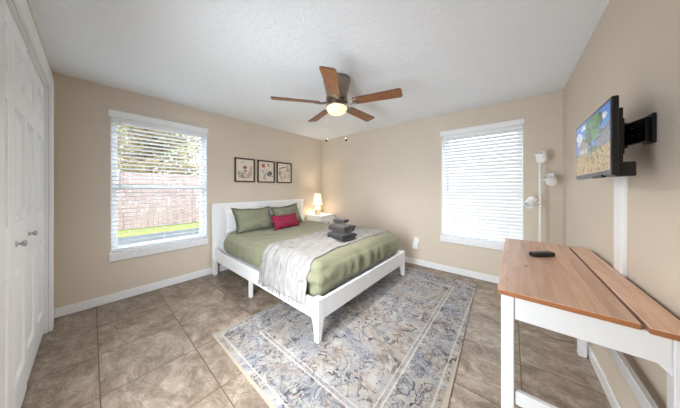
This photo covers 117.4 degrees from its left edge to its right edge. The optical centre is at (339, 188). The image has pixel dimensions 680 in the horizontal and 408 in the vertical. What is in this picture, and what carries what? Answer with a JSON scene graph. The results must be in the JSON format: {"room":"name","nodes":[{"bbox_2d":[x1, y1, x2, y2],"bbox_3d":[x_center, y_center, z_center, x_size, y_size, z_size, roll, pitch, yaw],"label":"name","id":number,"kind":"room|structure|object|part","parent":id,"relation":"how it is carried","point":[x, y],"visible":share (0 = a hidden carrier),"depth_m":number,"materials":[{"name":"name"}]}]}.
{"room":"bedroom","nodes":[
{"label":"bedroom","id":0,"kind":"room"},
{"bbox_2d":[26,0,51,72],"bbox_3d":[-1.359,0.068,0.737,3.954,2.440,0.110,0,0,40],"label":"wall","id":1,"kind":"structure","parent":0,"point":[26,0],"depth_m":1.48,"materials":[{"name":"beige paint"}]},
{"bbox_2d":[5,0,27,407],"bbox_3d":[-1.688,0.188,1.064,0.799,2.171,0.068,0,0,40],"label":"door","id":2,"kind":"structure","parent":1,"relation":"in","point":[16,242],"depth_m":1.13,"materials":[{"name":"white paint"}]},
{"bbox_3d":[-1.750,0.302,1.138,0.034,0.034,0.034,0,0,40],"label":"knob","id":3,"kind":"part","parent":2,"relation":"part of","materials":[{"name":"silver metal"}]},
{"bbox_2d":[0,0,53,407],"bbox_3d":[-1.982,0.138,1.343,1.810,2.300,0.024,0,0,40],"label":"trim","id":4,"kind":"structure","parent":1,"relation":"attached to","point":[21,6],"depth_m":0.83,"materials":[{"name":"white paint"}]},
{"bbox_2d":[27,53,43,380],"bbox_3d":[-2.314,0.188,1.575,0.799,2.171,0.068,0,0,40],"label":"door","id":5,"kind":"structure","parent":1,"relation":"in","point":[35,89],"depth_m":1.56,"materials":[{"name":"white paint"}]},
{"bbox_3d":[-2.078,0.302,1.401,0.034,0.034,0.034,0,0,40],"label":"knob","id":6,"kind":"part","parent":5,"relation":"part of","materials":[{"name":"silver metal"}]},
{"bbox_2d":[52,72,321,308],"bbox_3d":[-1.694,0.068,3.535,0.140,2.440,4.062,0,0,40],"label":"wall","id":7,"kind":"structure","parent":0,"point":[83,271],"depth_m":2.33,"materials":[{"name":"beige paint"}]},
{"bbox_2d":[54,265,227,317],"bbox_3d":[-1.628,1.242,3.494,0.013,0.092,3.760,0,0,40],"label":"baseboard","id":8,"kind":"structure","parent":7,"relation":"attached to","point":[66,310],"depth_m":2.44,"materials":[{"name":"white paint"}]},
{"bbox_2d":[109,116,207,261],"bbox_3d":[-2.334,-0.003,2.748,0.162,1.660,0.991,0,0,40],"label":"window","id":9,"kind":"structure","parent":7,"relation":"in","point":[153,249],"depth_m":2.58,"materials":[{"name":"white paint"}]},
{"bbox_2d":[108,109,207,251],"bbox_3d":[-2.301,-0.085,2.719,0.094,1.611,0.993,0,0,40],"label":"window blind","id":10,"kind":"object","parent":9,"relation":"attached to","point":[140,121],"visible":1,"depth_m":2.66,"materials":[{"name":"white plastic"}]},
{"bbox_3d":[-2.314,-0.795,2.732,0.058,0.045,0.941,0,0,40],"label":"head rail","id":11,"kind":"part","parent":10,"relation":"part of","materials":[{"name":"white plastic"}]},
{"bbox_3d":[-2.315,0.709,2.733,0.052,0.023,0.941,0,0,40],"label":"rail","id":12,"kind":"part","parent":10,"relation":"part of","materials":[{"name":"white plastic"}]},
{"bbox_3d":[-2.319,0.779,2.735,0.122,0.097,0.991,0,0,40],"label":"sill","id":13,"kind":"part","parent":9,"relation":"part of","materials":[{"name":"white stone"}]},
{"bbox_3d":[-2.370,-0.013,2.779,0.047,0.050,0.849,0,0,40],"label":"meeting rail","id":14,"kind":"part","parent":9,"relation":"part of","materials":[{"name":"white plastic"}]},
{"bbox_2d":[234,157,254,181],"bbox_3d":[-1.609,-0.310,3.506,0.025,0.404,0.344,0,0,40],"label":"picture frame","id":15,"kind":"object","parent":7,"relation":"attached to","point":[244,168],"visible":1,"depth_m":3.50,"materials":[{"name":"beige paper"}]},
{"bbox_2d":[257,160,274,182],"bbox_3d":[-1.357,-0.310,3.810,0.025,0.404,0.346,0,0,40],"label":"picture frame","id":16,"kind":"object","parent":7,"relation":"attached to","point":[265,169],"visible":1,"depth_m":3.80,"materials":[{"name":"beige paper"}]},
{"bbox_2d":[276,162,291,182],"bbox_3d":[-1.107,-0.310,4.111,0.025,0.404,0.345,0,0,40],"label":"picture frame","id":17,"kind":"object","parent":7,"relation":"attached to","point":[283,170],"visible":1,"depth_m":4.10,"materials":[{"name":"beige paper"}]},
{"bbox_2d":[21,262,611,407],"bbox_3d":[-0.581,1.347,1.672,4.254,0.120,5.522,0,0,40],"label":"floor","id":18,"kind":"structure","parent":0,"point":[158,348],"depth_m":1.57,"materials":[{"name":"tile"}]},
{"bbox_2d":[212,199,404,343],"bbox_3d":[-0.483,0.755,3.082,2.249,1.065,1.815,0,0,40],"label":"platform bed","id":19,"kind":"object","parent":18,"relation":"on","point":[318,307],"visible":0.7,"depth_m":2.50,"materials":[{"name":"white wood"}]},
{"bbox_3d":[-1.876,1.167,3.102,0.075,0.240,0.056,0,0,40],"label":"leg","id":20,"kind":"part","parent":19,"relation":"part of","materials":[{"name":"white wood"}]},
{"bbox_3d":[-1.056,1.180,2.450,0.040,0.215,0.040,0,0,40],"label":"leg","id":21,"kind":"part","parent":19,"relation":"part of","materials":[{"name":"white wood"}]},
{"bbox_3d":[-1.351,0.655,3.762,0.046,0.865,1.750,0,0,40],"label":"headboard","id":22,"kind":"part","parent":19,"relation":"part of","materials":[{"name":"white wood"}]},
{"bbox_3d":[-1.030,0.959,2.417,2.179,0.257,0.028,0,0,40],"label":"rail","id":23,"kind":"part","parent":19,"relation":"part of","materials":[{"name":"white wood"}]},
{"bbox_2d":[223,238,387,296],"bbox_3d":[-0.518,0.890,3.131,2.015,0.302,1.615,0,0,40],"label":"mattress","id":24,"kind":"object","parent":19,"relation":"on","point":[224,251],"visible":0.15,"depth_m":2.66,"materials":[{"name":"white fabric"}]},
{"bbox_2d":[223,206,259,233],"bbox_3d":[-1.554,0.495,3.352,0.206,0.387,0.600,0,0,40],"label":"bed pillow","id":25,"kind":"object","parent":24,"relation":"on","point":[231,223],"visible":0.3,"depth_m":3.15,"materials":[{"name":"white fabric"}]},
{"bbox_2d":[224,220,399,296],"bbox_3d":[-0.436,0.799,3.050,2.101,0.323,1.798,0,0,40],"label":"comforter","id":26,"kind":"object","parent":24,"relation":"on","point":[342,263],"visible":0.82,"depth_m":2.47,"materials":[{"name":"green fabric"}]},
{"bbox_2d":[231,206,273,234],"bbox_3d":[-1.339,0.484,3.243,0.291,0.409,0.669,0,0,40],"label":"pillow sham","id":27,"kind":"object","parent":26,"relation":"on","point":[247,220],"visible":0.95,"depth_m":3.12,"materials":[{"name":"green fabric"}]},
{"bbox_2d":[271,212,298,230],"bbox_3d":[-0.897,0.537,3.433,0.188,0.233,0.579,0,0,29],"label":"lumbar cushion","id":28,"kind":"object","parent":26,"relation":"on","point":[283,221],"visible":0.99,"depth_m":3.34,"materials":[{"name":"fabric"}]},
{"bbox_2d":[270,203,302,222],"bbox_3d":[-0.950,0.490,3.772,0.262,0.421,0.682,0,0,31],"label":"pillow sham","id":29,"kind":"object","parent":26,"relation":"on","point":[285,210],"visible":0.58,"depth_m":3.71,"materials":[{"name":"green fabric"}]},
{"bbox_2d":[257,226,388,308],"bbox_3d":[-0.072,0.830,2.745,0.907,0.442,1.870,0,0,40],"label":"throw blanket","id":30,"kind":"object","parent":26,"relation":"on","point":[285,267],"visible":0.83,"depth_m":2.11,"materials":[{"name":"white fabric"}]},
{"bbox_2d":[327,231,356,241],"bbox_3d":[0.024,0.593,2.620,0.250,0.084,0.292,0,0,-42],"label":"folded towel","id":31,"kind":"object","parent":30,"relation":"on","point":[340,236],"visible":0.86,"depth_m":2.54,"materials":[{"name":"grey fabric"}]},
{"bbox_2d":[328,223,355,232],"bbox_3d":[0.025,0.497,2.637,0.282,0.081,0.223,0,0,44],"label":"folded towel","id":32,"kind":"object","parent":31,"relation":"on","point":[340,227],"visible":0.99,"depth_m":2.56,"materials":[{"name":"grey fabric"}]},
{"bbox_2d":[333,218,348,222],"bbox_3d":[0.015,0.424,2.730,0.172,0.039,0.141,0,0,32],"label":"folded towel","id":33,"kind":"object","parent":32,"relation":"on","point":[338,220],"visible":1,"depth_m":2.69,"materials":[{"name":"grey fabric"}]},
{"bbox_3d":[-0.185,1.098,1.743,0.078,0.358,0.078,0,0,40],"label":"leg","id":34,"kind":"part","parent":19,"relation":"part of","materials":[{"name":"white wood"}]},
{"bbox_3d":[0.379,1.012,2.385,0.028,0.172,1.781,0,0,40],"label":"foot rail","id":35,"kind":"part","parent":19,"relation":"part of","materials":[{"name":"white wood"}]},
{"bbox_3d":[0.907,1.098,3.056,0.078,0.358,0.078,0,0,40],"label":"leg","id":36,"kind":"part","parent":19,"relation":"part of","materials":[{"name":"white wood"}]},
{"bbox_2d":[306,213,335,223],"bbox_3d":[-0.410,0.927,4.572,0.458,0.720,0.494,0,0,40],"label":"nightstand","id":37,"kind":"object","parent":18,"relation":"on","point":[323,217],"visible":0.32,"depth_m":4.43,"materials":[{"name":"white wood"}]},
{"bbox_2d":[313,194,322,214],"bbox_3d":[-0.488,0.340,4.508,0.216,0.455,0.216,0,0,40],"label":"table lamp","id":38,"kind":"object","parent":37,"relation":"on","point":[317,200],"visible":1,"depth_m":4.45,"materials":[{"name":"beige ceramic"}]},
{"bbox_3d":[-0.488,0.233,4.508,0.216,0.240,0.216,0,0,40],"label":"lamp shade","id":39,"kind":"part","parent":38,"relation":"part of","materials":[{"name":"beige fabric"}]},
{"bbox_3d":[-0.263,0.728,4.450,0.020,0.240,0.434,0,0,40],"label":"drawer","id":40,"kind":"part","parent":37,"relation":"part of","materials":[{"name":"white wood"}]},
{"bbox_2d":[213,267,475,407],"bbox_3d":[0.393,1.282,2.245,1.745,0.009,2.620,0,0,40],"label":"area rug","id":41,"kind":"object","parent":18,"relation":"on","point":[397,343],"visible":0.75,"depth_m":1.65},
{"bbox_2d":[523,151,557,241],"bbox_3d":[2.261,0.430,2.334,0.293,1.715,0.281,0,0,40],"label":"floor lamp","id":42,"kind":"object","parent":18,"relation":"on","point":[550,179],"visible":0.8,"depth_m":2.33,"materials":[{"name":"white paint"}]},
{"bbox_2d":[498,238,679,407],"bbox_3d":[1.298,0.868,1.256,0.489,0.840,1.294,0,0,40],"label":"desk","id":43,"kind":"object","parent":18,"relation":"on","point":[575,293],"visible":1,"depth_m":0.87,"materials":[{"name":"brown wood"}]},
{"bbox_3d":[0.751,0.879,0.927,0.045,0.818,0.045,0,0,40],"label":"leg","id":44,"kind":"part","parent":43,"relation":"part of","materials":[{"name":"white paint"}]},
{"bbox_2d":[529,251,554,256],"bbox_3d":[1.337,0.433,1.370,0.148,0.028,0.048,0,0,-6],"label":"remote control","id":45,"kind":"object","parent":43,"relation":"on","point":[531,253],"visible":1,"depth_m":1.35,"materials":[{"name":"black plastic"}]},
{"bbox_3d":[1.867,0.879,1.596,0.045,0.818,0.045,0,0,40],"label":"leg","id":46,"kind":"part","parent":43,"relation":"part of","materials":[{"name":"white paint"}]},
{"bbox_3d":[1.082,0.879,0.652,0.045,0.818,0.045,0,0,40],"label":"leg","id":47,"kind":"part","parent":43,"relation":"part of","materials":[{"name":"white paint"}]},
{"bbox_2d":[28,0,609,139],"bbox_3d":[-0.581,-1.212,1.672,4.254,0.120,5.522,0,0,40],"label":"ceiling","id":48,"kind":"structure","parent":0,"point":[228,58],"depth_m":1.70,"materials":[{"name":"white paint"}]},
{"bbox_2d":[270,66,401,141],"bbox_3d":[-0.001,-0.822,2.217,1.290,0.660,1.238,0,0,40],"label":"ceiling fan","id":49,"kind":"object","parent":48,"relation":"hanging from","point":[336,85],"visible":1,"depth_m":2.08,"materials":[{"name":"brown wood"}]},
{"bbox_3d":[-0.448,-0.892,2.091,0.479,0.033,0.130,0,0,-13],"label":"blade","id":50,"kind":"part","parent":49,"relation":"part of","materials":[{"name":"brown wood"}]},
{"bbox_3d":[-0.251,-0.892,2.550,0.130,0.033,0.479,0,0,-31],"label":"blade","id":51,"kind":"part","parent":49,"relation":"part of","materials":[{"name":"brown wood"}]},
{"bbox_3d":[-0.188,-0.893,2.151,0.175,0.041,0.087,0,0,-13],"label":"blade arm","id":52,"kind":"part","parent":49,"relation":"part of","materials":[{"name":"silver metal"}]},
{"bbox_3d":[-0.072,-0.892,1.762,0.130,0.033,0.479,0,0,5],"label":"blade","id":53,"kind":"part","parent":49,"relation":"part of","materials":[{"name":"brown wood"}]},
{"bbox_3d":[-0.049,-0.893,2.028,0.087,0.041,0.175,0,0,5],"label":"blade arm","id":54,"kind":"part","parent":49,"relation":"part of","materials":[{"name":"silver metal"}]},
{"bbox_3d":[-0.034,-0.816,2.185,0.218,0.082,0.218,0,0,40],"label":"lamp shade","id":55,"kind":"part","parent":49,"relation":"part of","materials":[{"name":"beige glass"}]},
{"bbox_3d":[0.111,-0.893,2.121,0.175,0.041,0.087,0,0,23],"label":"blade arm","id":56,"kind":"part","parent":49,"relation":"part of","materials":[{"name":"silver metal"}]},
{"bbox_3d":[0.251,-0.892,2.500,0.130,0.033,0.481,0,0,40],"label":"blade","id":57,"kind":"part","parent":49,"relation":"part of","materials":[{"name":"brown wood"}]},
{"bbox_3d":[0.356,-0.892,2.017,0.479,0.033,0.130,0,0,23],"label":"blade","id":58,"kind":"part","parent":49,"relation":"part of","materials":[{"name":"brown wood"}]},
{"bbox_2d":[322,90,562,276],"bbox_3d":[1.134,0.068,3.733,3.954,2.440,0.140,0,0,40],"label":"wall","id":59,"kind":"structure","parent":0,"point":[389,178],"depth_m":3.42,"materials":[{"name":"beige paint"}]},
{"bbox_2d":[413,237,418,248],"bbox_3d":[1.277,0.920,3.490,0.085,0.185,0.050,0,0,40],"label":"wall outlet","id":60,"kind":"object","parent":59,"relation":"attached to","point":[416,240],"visible":1,"depth_m":3.48,"materials":[{"name":"white plastic"}]},
{"bbox_2d":[405,257,498,283],"bbox_3d":[1.085,1.242,3.674,3.928,0.092,0.013,0,0,40],"label":"baseboard","id":61,"kind":"structure","parent":59,"relation":"attached to","point":[472,274],"depth_m":3.13,"materials":[{"name":"white paint"}]},
{"bbox_2d":[440,124,523,250],"bbox_3d":[2.006,-0.003,2.993,0.991,1.660,0.162,0,0,40],"label":"window","id":62,"kind":"structure","parent":59,"relation":"in","point":[482,243],"depth_m":2.90,"materials":[{"name":"white paint"}]},
{"bbox_3d":[1.994,0.779,2.978,0.991,0.097,0.122,0,0,40],"label":"sill","id":63,"kind":"part","parent":62,"relation":"part of","materials":[{"name":"white stone"}]},
{"bbox_2d":[440,118,524,241],"bbox_3d":[1.978,-0.085,2.960,0.993,1.611,0.094,0,0,40],"label":"window blind","id":64,"kind":"object","parent":62,"relation":"attached to","point":[484,213],"visible":0.99,"depth_m":2.93,"materials":[{"name":"white plastic"}]},
{"bbox_3d":[1.991,0.709,2.973,0.941,0.023,0.052,0,0,40],"label":"rail","id":65,"kind":"part","parent":64,"relation":"part of","materials":[{"name":"white plastic"}]},
{"bbox_3d":[1.991,-0.795,2.972,0.941,0.045,0.058,0,0,40],"label":"head rail","id":66,"kind":"part","parent":64,"relation":"part of","materials":[{"name":"white plastic"}]},
{"bbox_2d":[563,0,679,407],"bbox_3d":[0.990,0.068,0.359,0.140,2.440,5.512,0,0,40],"label":"wall","id":67,"kind":"structure","parent":0,"point":[632,53],"depth_m":1.00,"materials":[{"name":"beige paint"}]},
{"bbox_2d":[587,342,621,407],"bbox_3d":[1.404,1.242,0.977,0.013,0.092,3.752,0,0,40],"label":"baseboard","id":68,"kind":"structure","parent":67,"relation":"attached to","point":[611,397],"depth_m":1.33,"materials":[{"name":"white paint"}]},
{"bbox_2d":[614,177,627,278],"bbox_3d":[1.517,0.328,1.119,0.020,0.920,0.115,0,0,40],"label":"cover","id":69,"kind":"object","parent":67,"relation":"attached to","point":[620,183],"visible":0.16,"depth_m":1.08,"materials":[{"name":"white plastic"}]},
{"bbox_2d":[623,112,656,153],"bbox_3d":[1.356,-0.217,0.996,0.111,0.210,0.360,0,0,40],"label":"tv wall mount","id":70,"kind":"object","parent":67,"relation":"attached to","point":[644,130],"visible":0.54,"depth_m":0.90,"materials":[{"name":"black metal"}]},
{"bbox_2d":[576,95,636,179],"bbox_3d":[1.309,-0.210,1.038,0.079,0.324,0.595,0,0,40],"label":"television","id":71,"kind":"object","parent":70,"relation":"attached to","point":[599,139],"visible":1,"depth_m":0.90,"materials":[{"name":"black plastic"}]},
{"bbox_3d":[1.334,-0.253,0.935,0.014,0.104,0.137,0,0,27],"label":"arm","id":72,"kind":"part","parent":70,"relation":"part of","materials":[{"name":"black metal"}]},
{"bbox_3d":[1.334,-0.254,0.892,0.012,0.126,0.088,0,0,40],"label":"wall plate","id":73,"kind":"part","parent":70,"relation":"part of","materials":[{"name":"black metal"}]},
{"label":"outside","id":74,"kind":"structure","parent":0,"visible":0},
{"bbox_2d":[117,209,199,236],"bbox_3d":[-8.024,1.505,10.906,8.700,0.165,25.000,0,0,40],"label":"lawn","id":75,"kind":"structure","parent":74,"point":[193,225],"depth_m":7.18,"materials":[{"name":"green plant"}]},
{"bbox_2d":[117,125,199,172],"bbox_3d":[-12.498,-3.491,13.834,5.072,9.842,16.458,0,0,38],"label":"tree","id":76,"kind":"object","parent":75,"relation":"on","point":[117,125],"visible":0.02,"depth_m":14.73,"materials":[{"name":"green plant"}]},
{"bbox_2d":[117,173,199,230],"bbox_3d":[-6.349,0.510,8.237,0.148,2.154,13.038,0,0,40],"label":"wooden fence","id":77,"kind":"object","parent":75,"relation":"on","point":[177,205],"visible":0.16,"depth_m":7.62,"materials":[{"name":"brown wood"}]},
{"bbox_2d":[117,124,199,214],"bbox_3d":[-8.669,-1.602,9.975,3.265,6.066,4.896,0,0,40],"label":"bushy tree","id":78,"kind":"object","parent":75,"relation":"on","point":[131,143],"visible":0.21,"depth_m":9.48,"materials":[{"name":"green plant"}]},
{"bbox_2d":[117,158,199,227],"bbox_3d":[-6.784,0.144,8.571,0.892,2.717,13.137,0,0,40],"label":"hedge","id":79,"kind":"object","parent":75,"relation":"on","point":[147,160],"visible":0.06,"depth_m":8.01,"materials":[{"name":"plant"}]},
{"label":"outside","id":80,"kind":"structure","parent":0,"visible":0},
{"bbox_2d":[117,228,199,245],"bbox_3d":[-2.704,1.512,6.481,5.140,0.150,25.000,0,0,40],"label":"patio","id":81,"kind":"structure","parent":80,"point":[189,231],"depth_m":6.20,"materials":[{"name":"concrete"}]}
]}

